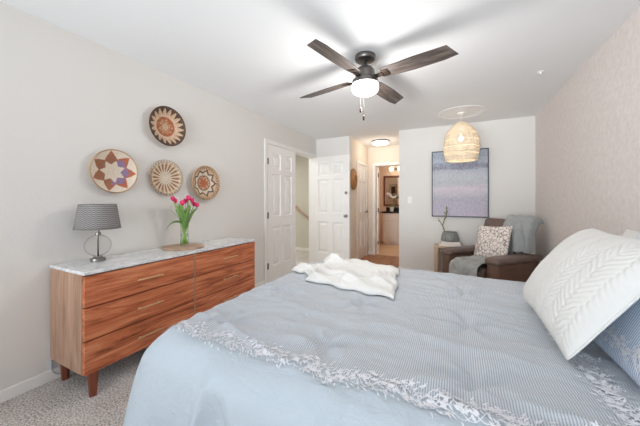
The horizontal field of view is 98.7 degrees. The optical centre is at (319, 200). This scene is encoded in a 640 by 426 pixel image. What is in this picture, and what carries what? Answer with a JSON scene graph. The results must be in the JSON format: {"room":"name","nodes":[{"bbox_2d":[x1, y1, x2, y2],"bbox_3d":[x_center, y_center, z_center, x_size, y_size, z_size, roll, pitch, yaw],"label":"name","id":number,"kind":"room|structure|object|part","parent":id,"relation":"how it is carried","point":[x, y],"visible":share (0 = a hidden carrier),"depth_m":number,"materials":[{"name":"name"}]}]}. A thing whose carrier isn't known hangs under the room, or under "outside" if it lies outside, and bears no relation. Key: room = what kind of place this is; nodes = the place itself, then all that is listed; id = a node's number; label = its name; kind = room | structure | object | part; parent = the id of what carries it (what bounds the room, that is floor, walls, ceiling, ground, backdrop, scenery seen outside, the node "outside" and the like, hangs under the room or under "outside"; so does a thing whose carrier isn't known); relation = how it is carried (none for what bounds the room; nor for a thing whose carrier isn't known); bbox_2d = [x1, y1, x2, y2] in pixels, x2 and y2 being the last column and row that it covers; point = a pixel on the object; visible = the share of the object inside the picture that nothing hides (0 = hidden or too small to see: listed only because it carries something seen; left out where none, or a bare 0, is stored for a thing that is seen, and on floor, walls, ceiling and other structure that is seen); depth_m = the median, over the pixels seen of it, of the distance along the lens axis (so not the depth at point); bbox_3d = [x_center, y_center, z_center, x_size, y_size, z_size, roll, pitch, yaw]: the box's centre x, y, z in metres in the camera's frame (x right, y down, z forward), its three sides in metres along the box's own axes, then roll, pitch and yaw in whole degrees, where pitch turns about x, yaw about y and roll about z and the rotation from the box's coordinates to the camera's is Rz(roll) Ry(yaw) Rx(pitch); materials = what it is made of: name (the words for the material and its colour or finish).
{"room":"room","nodes":[
{"label":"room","id":0,"kind":"room"},
{"bbox_2d":[0,1,315,390],"bbox_3d":[-2.287,0.010,1.106,0.120,2.440,11.770,0,0,26],"label":"wall","id":1,"kind":"structure","parent":0,"point":[67,98],"depth_m":2.03,"materials":[{"name":"white paint"}]},
{"bbox_2d":[50,359,60,373],"bbox_3d":[-1.807,1.071,1.923,0.010,0.281,0.122,0,0,26],"label":"power cord","id":2,"kind":"object","parent":1,"relation":"attached to","point":[51,367],"visible":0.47,"depth_m":1.87,"materials":[{"name":"grey plastic"}]},
{"bbox_2d":[89,149,137,192],"bbox_3d":[-1.647,-0.232,2.196,0.056,0.349,0.349,0,0,26],"label":"wall basket","id":3,"kind":"object","parent":1,"relation":"attached to","point":[111,170],"visible":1,"depth_m":2.20,"materials":[{"name":"wicker"}]},
{"bbox_2d":[0,281,264,403],"bbox_3d":[-2.791,1.192,-0.072,0.014,0.075,9.010,0,0,26],"label":"baseboard","id":4,"kind":"structure","parent":1,"relation":"attached to","point":[27,385],"depth_m":1.78,"materials":[{"name":"white paint"}]},
{"bbox_2d":[149,160,182,195],"bbox_3d":[-1.457,-0.213,2.598,0.043,0.342,0.344,0,0,26],"label":"wall basket","id":5,"kind":"object","parent":1,"relation":"attached to","point":[166,177],"visible":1,"depth_m":2.60,"materials":[{"name":"beige wicker"}]},
{"bbox_2d":[149,106,185,145],"bbox_3d":[-1.446,-0.696,2.593,0.067,0.368,0.368,0,0,26],"label":"wall basket","id":6,"kind":"object","parent":1,"relation":"attached to","point":[166,124],"visible":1,"depth_m":2.61,"materials":[{"name":"wicker"}]},
{"bbox_2d":[192,166,219,199],"bbox_3d":[-1.252,-0.190,2.988,0.067,0.372,0.372,0,0,26],"label":"wall basket","id":7,"kind":"object","parent":1,"relation":"attached to","point":[205,180],"visible":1,"depth_m":3.01,"materials":[{"name":"beige wicker"}]},
{"bbox_2d":[267,144,294,282],"bbox_3d":[-0.612,0.195,4.362,0.052,2.050,0.750,0,0,29],"label":"door","id":8,"kind":"structure","parent":1,"relation":"in","point":[280,161],"depth_m":4.32,"materials":[{"name":"white paint"}]},
{"bbox_2d":[264,138,315,282],"bbox_3d":[-0.491,0.165,4.731,0.128,2.130,1.640,0,0,26],"label":"trim","id":9,"kind":"structure","parent":1,"relation":"attached to","point":[270,142],"depth_m":4.58,"materials":[{"name":"white paint"}]},
{"bbox_2d":[312,154,349,261],"bbox_3d":[0.201,0.195,5.165,0.785,2.050,0.176,0,0,31],"label":"door","id":10,"kind":"structure","parent":1,"relation":"in","point":[331,174],"depth_m":5.13,"materials":[{"name":"white paint"}]},
{"bbox_2d":[0,241,398,425],"bbox_3d":[-1.042,1.280,1.904,5.850,0.100,14.300,0,0,26],"label":"floor","id":11,"kind":"structure","parent":0,"point":[57,402],"depth_m":1.71,"materials":[{"name":"carpet"}]},
{"bbox_2d":[50,237,254,396],"bbox_3d":[-1.267,0.833,2.472,0.476,0.794,1.596,0,0,26],"label":"dresser","id":12,"kind":"object","parent":11,"relation":"on","point":[102,313],"visible":0.9,"depth_m":1.93,"materials":[{"name":"brown wood"}]},
{"bbox_3d":[-1.756,1.151,1.896,0.060,0.158,0.060,0,0,26],"label":"leg","id":13,"kind":"part","parent":12,"relation":"part of","materials":[{"name":"brown wood"}]},
{"bbox_3d":[-1.638,0.765,1.781,0.413,0.614,0.022,0,0,26],"label":"panel","id":14,"kind":"part","parent":12,"relation":"part of","materials":[{"name":"brown wood"}]},
{"bbox_3d":[-1.435,1.151,1.738,0.060,0.158,0.060,0,0,26],"label":"leg","id":15,"kind":"part","parent":12,"relation":"part of","materials":[{"name":"brown wood"}]},
{"bbox_2d":[73,204,120,261],"bbox_3d":[-1.606,0.231,1.989,0.274,0.410,0.274,0,0,26],"label":"table lamp","id":16,"kind":"object","parent":12,"relation":"on","point":[88,217],"visible":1,"depth_m":1.91,"materials":[{"name":"grey fabric"}]},
{"bbox_3d":[-1.606,0.115,1.989,0.274,0.178,0.274,0,0,26],"label":"lamp shade","id":17,"kind":"part","parent":16,"relation":"part of","materials":[{"name":"grey fabric"}]},
{"bbox_3d":[-1.606,0.324,1.989,0.160,0.156,0.160,0,0,26],"label":"globe","id":18,"kind":"part","parent":16,"relation":"part of","materials":[{"name":"clear glass"}]},
{"bbox_3d":[-1.606,0.256,1.989,0.010,0.300,0.010,0,0,26],"label":"rod","id":19,"kind":"part","parent":16,"relation":"part of","materials":[{"name":"silver metal"}]},
{"bbox_3d":[-1.270,0.561,2.028,0.028,0.190,0.784,0,0,26],"label":"drawer","id":20,"kind":"part","parent":12,"relation":"part of","materials":[{"name":"brown wood"}]},
{"bbox_3d":[-1.270,0.762,2.028,0.028,0.197,0.784,0,0,26],"label":"drawer","id":21,"kind":"part","parent":12,"relation":"part of","materials":[{"name":"brown wood"}]},
{"bbox_3d":[-1.270,0.970,2.028,0.028,0.202,0.784,0,0,26],"label":"drawer","id":22,"kind":"part","parent":12,"relation":"part of","materials":[{"name":"brown wood"}]},
{"bbox_3d":[-1.244,0.561,2.015,0.032,0.011,0.190,0,0,26],"label":"handle","id":23,"kind":"part","parent":12,"relation":"part of","materials":[{"name":"gold metal"}]},
{"bbox_3d":[-1.244,0.762,2.015,0.032,0.011,0.190,0,0,26],"label":"handle","id":24,"kind":"part","parent":12,"relation":"part of","materials":[{"name":"gold metal"}]},
{"bbox_3d":[-1.244,0.970,2.015,0.032,0.011,0.190,0,0,26],"label":"handle","id":25,"kind":"part","parent":12,"relation":"part of","materials":[{"name":"gold metal"}]},
{"bbox_2d":[162,243,203,250],"bbox_3d":[-1.266,0.429,2.554,0.356,0.014,0.356,0,0,26],"label":"serving board","id":26,"kind":"object","parent":12,"relation":"on","point":[174,247],"visible":0.92,"depth_m":2.48,"materials":[{"name":"brown wood"}]},
{"bbox_2d":[179,219,189,245],"bbox_3d":[-1.260,0.294,2.557,0.094,0.255,0.094,0,0,26],"label":"flower vase","id":27,"kind":"object","parent":26,"relation":"on","point":[180,219],"visible":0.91,"depth_m":2.55,"materials":[{"name":"clear glass"}]},
{"bbox_2d":[166,198,186,242],"bbox_3d":[-1.337,0.189,2.501,0.134,0.422,0.203,0,0,26],"label":"tulip","id":28,"kind":"object","parent":27,"relation":"in","point":[175,200],"visible":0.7,"depth_m":2.50,"materials":[{"name":"green plant"}]},
{"bbox_2d":[170,196,185,241],"bbox_3d":[-1.265,0.179,2.501,0.100,0.442,0.155,0,0,26],"label":"tulip","id":29,"kind":"object","parent":27,"relation":"in","point":[172,198],"visible":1,"depth_m":2.49,"materials":[{"name":"green plant"}]},
{"bbox_2d":[171,200,184,226],"bbox_3d":[-1.292,0.197,2.516,0.105,0.406,0.116,0,0,26],"label":"tulip","id":30,"kind":"object","parent":27,"relation":"in","point":[178,208],"visible":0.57,"depth_m":2.51,"materials":[{"name":"green plant"}]},
{"bbox_2d":[178,198,187,213],"bbox_3d":[-1.294,0.189,2.594,0.126,0.421,0.055,0,0,26],"label":"tulip","id":31,"kind":"object","parent":27,"relation":"in","point":[185,200],"visible":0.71,"depth_m":2.58,"materials":[{"name":"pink plant"}]},
{"bbox_2d":[180,200,190,231],"bbox_3d":[-1.229,0.199,2.509,0.120,0.402,0.086,0,0,26],"label":"tulip","id":32,"kind":"object","parent":27,"relation":"in","point":[181,201],"visible":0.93,"depth_m":2.50,"materials":[{"name":"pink plant"}]},
{"bbox_2d":[175,195,197,243],"bbox_3d":[-1.265,0.174,2.601,0.172,0.452,0.122,0,0,26],"label":"tulip","id":33,"kind":"object","parent":27,"relation":"in","point":[187,195],"visible":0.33,"depth_m":2.60,"materials":[{"name":"green plant"}]},
{"bbox_2d":[183,196,196,243],"bbox_3d":[-1.222,0.177,2.552,0.097,0.446,0.150,0,0,10],"label":"tulip","id":34,"kind":"object","parent":27,"relation":"in","point":[188,197],"visible":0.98,"depth_m":2.54,"materials":[{"name":"green plant"}]},
{"bbox_2d":[182,203,198,241],"bbox_3d":[-1.214,0.209,2.592,0.138,0.382,0.142,0,0,9],"label":"tulip","id":35,"kind":"object","parent":27,"relation":"in","point":[196,204],"visible":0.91,"depth_m":2.56,"materials":[{"name":"green plant"}]},
{"bbox_3d":[-0.918,0.561,2.746,0.028,0.190,0.784,0,0,26],"label":"drawer","id":36,"kind":"part","parent":12,"relation":"part of","materials":[{"name":"brown wood"}]},
{"bbox_3d":[-0.918,0.762,2.746,0.028,0.197,0.784,0,0,26],"label":"drawer","id":37,"kind":"part","parent":12,"relation":"part of","materials":[{"name":"brown wood"}]},
{"bbox_3d":[-0.918,0.970,2.746,0.028,0.202,0.784,0,0,26],"label":"drawer","id":38,"kind":"part","parent":12,"relation":"part of","materials":[{"name":"brown wood"}]},
{"bbox_2d":[382,207,398,244],"bbox_3d":[2.618,0.715,7.579,1.700,1.030,0.575,0,0,26],"label":"vanity cabinet","id":39,"kind":"object","parent":11,"relation":"on","point":[390,218],"visible":0.36,"depth_m":7.61,"materials":[{"name":"white paint"}]},
{"bbox_3d":[1.951,0.835,7.598,0.285,0.430,0.004,0,0,26],"label":"door panel","id":40,"kind":"part","parent":39,"relation":"part of","materials":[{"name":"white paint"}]},
{"bbox_2d":[382,207,398,212],"bbox_3d":[2.618,0.275,7.579,1.700,0.150,0.575,0,0,26],"label":"countertop","id":41,"kind":"structure","parent":39,"relation":"on","point":[396,209],"depth_m":8.04,"materials":[{"name":"black stone"}]},
{"bbox_2d":[387,192,395,210],"bbox_3d":[2.028,0.039,7.770,0.285,0.531,0.242,0,0,26],"label":"orchid pot","id":42,"kind":"object","parent":41,"relation":"on","point":[389,194],"visible":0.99,"depth_m":7.72,"materials":[{"name":"white ceramic"}]},
{"bbox_3d":[1.956,0.460,7.608,0.385,0.160,0.018,0,0,26],"label":"drawer","id":43,"kind":"part","parent":39,"relation":"part of","materials":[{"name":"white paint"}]},
{"bbox_3d":[1.956,0.835,7.608,0.385,0.530,0.018,0,0,26],"label":"door","id":44,"kind":"part","parent":39,"relation":"part of","materials":[{"name":"white paint"}]},
{"bbox_2d":[434,243,449,271],"bbox_3d":[1.959,0.962,4.252,0.350,0.537,0.360,0,0,26],"label":"side table","id":45,"kind":"object","parent":11,"relation":"on","point":[436,246],"visible":0.26,"depth_m":4.16,"materials":[{"name":"brown wood"}]},
{"bbox_3d":[1.763,0.973,4.181,0.056,0.515,0.056,0,0,26],"label":"leg","id":46,"kind":"part","parent":45,"relation":"part of","materials":[{"name":"brown wood"}]},
{"bbox_2d":[439,242,460,246],"bbox_3d":[2.004,0.676,4.241,0.300,0.033,0.220,0,0,26],"label":"book","id":47,"kind":"object","parent":45,"relation":"on","point":[440,244],"visible":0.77,"depth_m":4.15,"materials":[{"name":"beige paper"}]},
{"bbox_2d":[441,241,460,244],"bbox_3d":[2.013,0.642,4.248,0.270,0.033,0.200,0,0,23],"label":"book","id":48,"kind":"object","parent":47,"relation":"on","point":[442,242],"visible":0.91,"depth_m":4.16,"materials":[{"name":"beige paper"}]},
{"bbox_2d":[441,231,458,241],"bbox_3d":[2.009,0.553,4.250,0.256,0.143,0.256,0,0,26],"label":"vase","id":49,"kind":"object","parent":48,"relation":"on","point":[447,236],"visible":1,"depth_m":4.16,"materials":[{"name":"grey ceramic"}]},
{"bbox_2d":[438,207,447,231],"bbox_3d":[1.918,0.344,4.284,0.149,0.522,0.037,0,0,26],"label":"twig","id":50,"kind":"object","parent":49,"relation":"in","point":[446,207],"visible":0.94,"depth_m":4.27,"materials":[{"name":"green plant"}]},
{"bbox_2d":[440,218,541,281],"bbox_3d":[2.213,0.740,3.577,0.908,0.981,0.857,0,0,-21],"label":"recliner","id":51,"kind":"object","parent":11,"relation":"on","point":[519,267],"visible":0.39,"depth_m":3.23,"materials":[{"name":"brown leather"}]},
{"bbox_3d":[2.051,0.693,3.874,0.775,0.086,0.187,0,0,-21],"label":"armrest","id":52,"kind":"part","parent":51,"relation":"part of","materials":[{"name":"brown leather"}]},
{"bbox_3d":[2.050,0.945,3.877,0.735,0.450,0.146,0,0,-21],"label":"arm panel","id":53,"kind":"part","parent":51,"relation":"part of","materials":[{"name":"brown leather"}]},
{"bbox_2d":[449,255,486,276],"bbox_3d":[1.959,0.889,3.467,0.480,0.331,0.421,0,0,-21],"label":"throw blanket","id":54,"kind":"object","parent":51,"relation":"on","point":[467,265],"visible":0.66,"depth_m":3.40,"materials":[{"name":"grey fabric"}]},
{"bbox_3d":[2.120,0.880,3.545,0.640,0.180,0.450,0,0,-21],"label":"seat","id":55,"kind":"part","parent":51,"relation":"part of","materials":[{"name":"brown leather"}]},
{"bbox_2d":[474,225,512,256],"bbox_3d":[2.251,0.550,3.604,0.192,0.464,0.497,0,0,-22],"label":"cushion","id":56,"kind":"object","parent":51,"relation":"on","point":[491,241],"visible":0.88,"depth_m":3.54,"materials":[{"name":"beige fabric"}]},
{"bbox_3d":[2.288,0.945,3.251,0.735,0.450,0.146,0,0,-21],"label":"arm panel","id":57,"kind":"part","parent":51,"relation":"part of","materials":[{"name":"brown leather"}]},
{"bbox_3d":[2.289,0.693,3.248,0.775,0.086,0.187,0,0,-21],"label":"armrest","id":58,"kind":"part","parent":51,"relation":"part of","materials":[{"name":"brown leather"}]},
{"bbox_2d":[503,215,543,254],"bbox_3d":[2.562,0.450,3.489,0.385,0.522,0.416,0,0,-29],"label":"throw blanket","id":59,"kind":"object","parent":51,"relation":"on","point":[522,239],"visible":0.89,"depth_m":3.41,"materials":[{"name":"grey fabric"}]},
{"bbox_2d":[295,155,308,247],"bbox_3d":[-0.667,0.010,6.923,2.100,2.440,0.100,0,0,26],"label":"wall","id":60,"kind":"structure","parent":0,"point":[301,163],"depth_m":6.76,"materials":[{"name":"beige paint"}]},
{"bbox_2d":[295,247,308,250],"bbox_3d":[-0.648,1.192,6.849,2.000,0.075,0.014,0,0,26],"label":"baseboard","id":61,"kind":"structure","parent":60,"relation":"attached to","point":[296,248],"depth_m":6.75,"materials":[{"name":"white paint"}]},
{"bbox_2d":[295,205,308,218],"bbox_3d":[-0.396,0.310,6.682,0.827,0.636,0.095,0,0,26],"label":"handrail","id":62,"kind":"object","parent":60,"relation":"attached to","point":[296,207],"visible":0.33,"depth_m":6.66,"materials":[{"name":"brown wood"}]},
{"bbox_2d":[0,0,639,146],"bbox_3d":[-1.076,-1.260,1.893,6.000,0.100,14.350,0,0,26],"label":"ceiling","id":63,"kind":"structure","parent":0,"point":[255,56],"depth_m":2.13,"materials":[{"name":"white paint"}]},
{"bbox_2d":[300,39,458,120],"bbox_3d":[0.378,-0.934,2.301,1.042,0.551,1.042,0,0,-7],"label":"ceiling fan","id":64,"kind":"object","parent":63,"relation":"hanging from","point":[365,83],"visible":1,"depth_m":2.19,"materials":[{"name":"grey"}]},
{"bbox_3d":[0.047,-1.022,2.571,0.554,0.008,0.144,0,13,39],"label":"blade","id":65,"kind":"part","parent":64,"relation":"part of","materials":[{"name":"brown wood"}]},
{"bbox_3d":[0.108,-1.022,1.970,0.144,0.008,0.554,17,10,38],"label":"blade","id":66,"kind":"part","parent":64,"relation":"part of","materials":[{"name":"brown wood"}]},
{"bbox_3d":[0.378,-0.930,2.301,0.226,0.083,0.226,0,0,26],"label":"lamp shade","id":67,"kind":"part","parent":64,"relation":"part of","materials":[{"name":"white glass"}]},
{"bbox_3d":[0.647,-1.022,2.632,0.144,0.008,0.554,-17,-10,38],"label":"blade","id":68,"kind":"part","parent":64,"relation":"part of","materials":[{"name":"brown wood"}]},
{"bbox_3d":[0.709,-1.022,2.031,0.554,0.008,0.144,0,-13,39],"label":"blade","id":69,"kind":"part","parent":64,"relation":"part of","materials":[{"name":"brown wood"}]},
{"bbox_2d":[372,139,388,145],"bbox_3d":[1.230,-1.171,5.590,0.356,0.077,0.356,0,0,26],"label":"ceiling light","id":70,"kind":"object","parent":63,"relation":"attached to","point":[378,142],"visible":1,"depth_m":5.48,"materials":[{"name":"white glass"}]},
{"bbox_2d":[443,112,479,162],"bbox_3d":[1.950,-0.879,3.800,0.456,0.663,0.453,0,0,-32],"label":"pendant lamp","id":71,"kind":"object","parent":63,"relation":"hanging from","point":[461,126],"visible":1,"depth_m":3.67,"materials":[{"name":"beige wicker"}]},
{"bbox_2d":[437,105,486,119],"bbox_3d":[1.949,-1.207,3.800,0.624,0.006,0.624,0,0,26],"label":"ceiling medallion","id":72,"kind":"object","parent":63,"relation":"attached to","point":[484,109],"visible":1,"depth_m":3.76,"materials":[{"name":"white paint"}]},
{"bbox_2d":[351,137,367,258],"bbox_3d":[0.803,0.010,5.788,0.100,2.440,1.140,0,0,26],"label":"wall","id":73,"kind":"structure","parent":0,"point":[359,152],"depth_m":5.48,"materials":[{"name":"beige paint"}]},
{"bbox_2d":[350,169,356,189],"bbox_3d":[0.668,-0.410,5.325,0.058,0.420,0.420,0,0,26],"label":"wall basket","id":74,"kind":"object","parent":73,"relation":"attached to","point":[353,175],"visible":1,"depth_m":5.26,"materials":[{"name":"wicker"}]},
{"bbox_2d":[357,161,366,258],"bbox_3d":[0.851,0.212,5.876,0.128,2.035,0.720,0,0,26],"label":"trim","id":75,"kind":"structure","parent":73,"relation":"attached to","point":[358,162],"depth_m":5.74,"materials":[{"name":"white paint"}]},
{"bbox_2d":[358,164,367,258],"bbox_3d":[0.874,0.239,5.865,0.176,1.965,0.590,0,0,26],"label":"door","id":76,"kind":"structure","parent":73,"relation":"in","point":[362,211],"depth_m":5.83,"materials":[{"name":"white paint"}]},
{"bbox_2d":[368,145,398,254],"bbox_3d":[1.597,0.010,6.089,2.500,2.440,0.100,0,0,26],"label":"wall","id":77,"kind":"structure","parent":0,"point":[382,154],"depth_m":6.23,"materials":[{"name":"beige paint"}]},
{"bbox_2d":[377,167,381,253],"bbox_3d":[1.400,0.225,6.643,0.176,1.990,0.715,0,0,14],"label":"door","id":78,"kind":"structure","parent":77,"relation":"in","point":[378,211],"depth_m":6.31,"materials":[{"name":"white paint"}]},
{"bbox_2d":[373,162,398,254],"bbox_3d":[1.587,0.198,6.090,0.830,2.065,0.128,0,0,26],"label":"trim","id":79,"kind":"structure","parent":77,"relation":"attached to","point":[375,165],"depth_m":6.21,"materials":[{"name":"white paint"}]},
{"bbox_2d":[378,166,398,240],"bbox_3d":[2.536,0.010,8.001,2.500,2.440,0.100,0,0,26],"label":"wall","id":80,"kind":"structure","parent":0,"point":[383,171],"depth_m":8.27,"materials":[{"name":"beige paint"}]},
{"bbox_2d":[383,176,398,205],"bbox_3d":[2.443,-0.280,7.971,1.200,0.900,0.034,0,0,26],"label":"mirror","id":81,"kind":"object","parent":80,"relation":"attached to","point":[390,183],"visible":0.46,"depth_m":8.13,"materials":[{"name":"brown mirror"}]},
{"bbox_2d":[316,116,534,271],"bbox_3d":[1.580,0.010,4.727,3.630,2.440,0.120,0,0,26],"label":"wall","id":82,"kind":"structure","parent":0,"point":[510,142],"depth_m":4.47,"materials":[{"name":"white paint"}]},
{"bbox_2d":[400,267,441,272],"bbox_3d":[2.226,1.192,4.336,1.886,0.075,0.014,0,0,26],"label":"baseboard","id":83,"kind":"structure","parent":82,"relation":"attached to","point":[400,267],"depth_m":4.64,"materials":[{"name":"white paint"}]},
{"bbox_2d":[432,148,488,217],"bbox_3d":[2.193,-0.267,4.336,0.800,1.055,0.038,0,0,26],"label":"painting","id":84,"kind":"object","parent":82,"relation":"attached to","point":[463,188],"visible":0.93,"depth_m":4.31,"materials":[{"name":"fabric"}]},
{"bbox_2d":[535,6,639,262],"bbox_3d":[0.780,0.010,-0.884,0.120,2.440,10.900,0,0,26],"label":"wall","id":85,"kind":"structure","parent":0,"point":[587,136],"depth_m":2.29,"materials":[{"name":"paint"}]},
{"bbox_3d":[0.687,0.923,1.456,2.030,0.615,1.380,0,0,26],"label":"bed","id":86,"kind":"object","parent":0,"visible":0},
{"bbox_2d":[123,261,639,425],"bbox_3d":[0.542,0.821,1.479,2.346,0.559,1.966,0,0,26],"label":"comforter","id":87,"kind":"object","parent":86,"relation":"on","point":[449,349],"visible":0.73,"depth_m":1.00,"materials":[{"name":"blue fabric"}]},
{"bbox_2d":[290,253,399,299],"bbox_3d":[0.167,0.522,2.074,0.908,0.150,0.731,0,0,26],"label":"throw blanket","id":88,"kind":"object","parent":87,"relation":"on","point":[366,277],"visible":1,"depth_m":1.90,"materials":[{"name":"white fabric"}]},
{"bbox_2d":[523,228,639,359],"bbox_3d":[1.105,0.341,1.179,0.316,0.404,0.685,0,0,26],"label":"pillow","id":89,"kind":"object","parent":87,"relation":"on","point":[591,278],"visible":1,"depth_m":0.98,"materials":[{"name":"white fabric"}]},
{"bbox_2d":[592,234,639,386],"bbox_3d":[1.077,0.325,0.808,0.273,0.462,0.862,0,0,27],"label":"pillow","id":90,"kind":"object","parent":87,"relation":"on","point":[620,340],"visible":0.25,"depth_m":0.91,"materials":[{"name":"blue fabric"}]},
{"bbox_2d":[622,229,639,238],"bbox_3d":[1.720,0.362,1.450,0.192,0.378,0.606,0,0,31],"label":"pillow","id":91,"kind":"object","parent":87,"relation":"on","point":[629,233],"visible":0.06,"depth_m":1.59,"materials":[{"name":"white fabric"}]}
]}

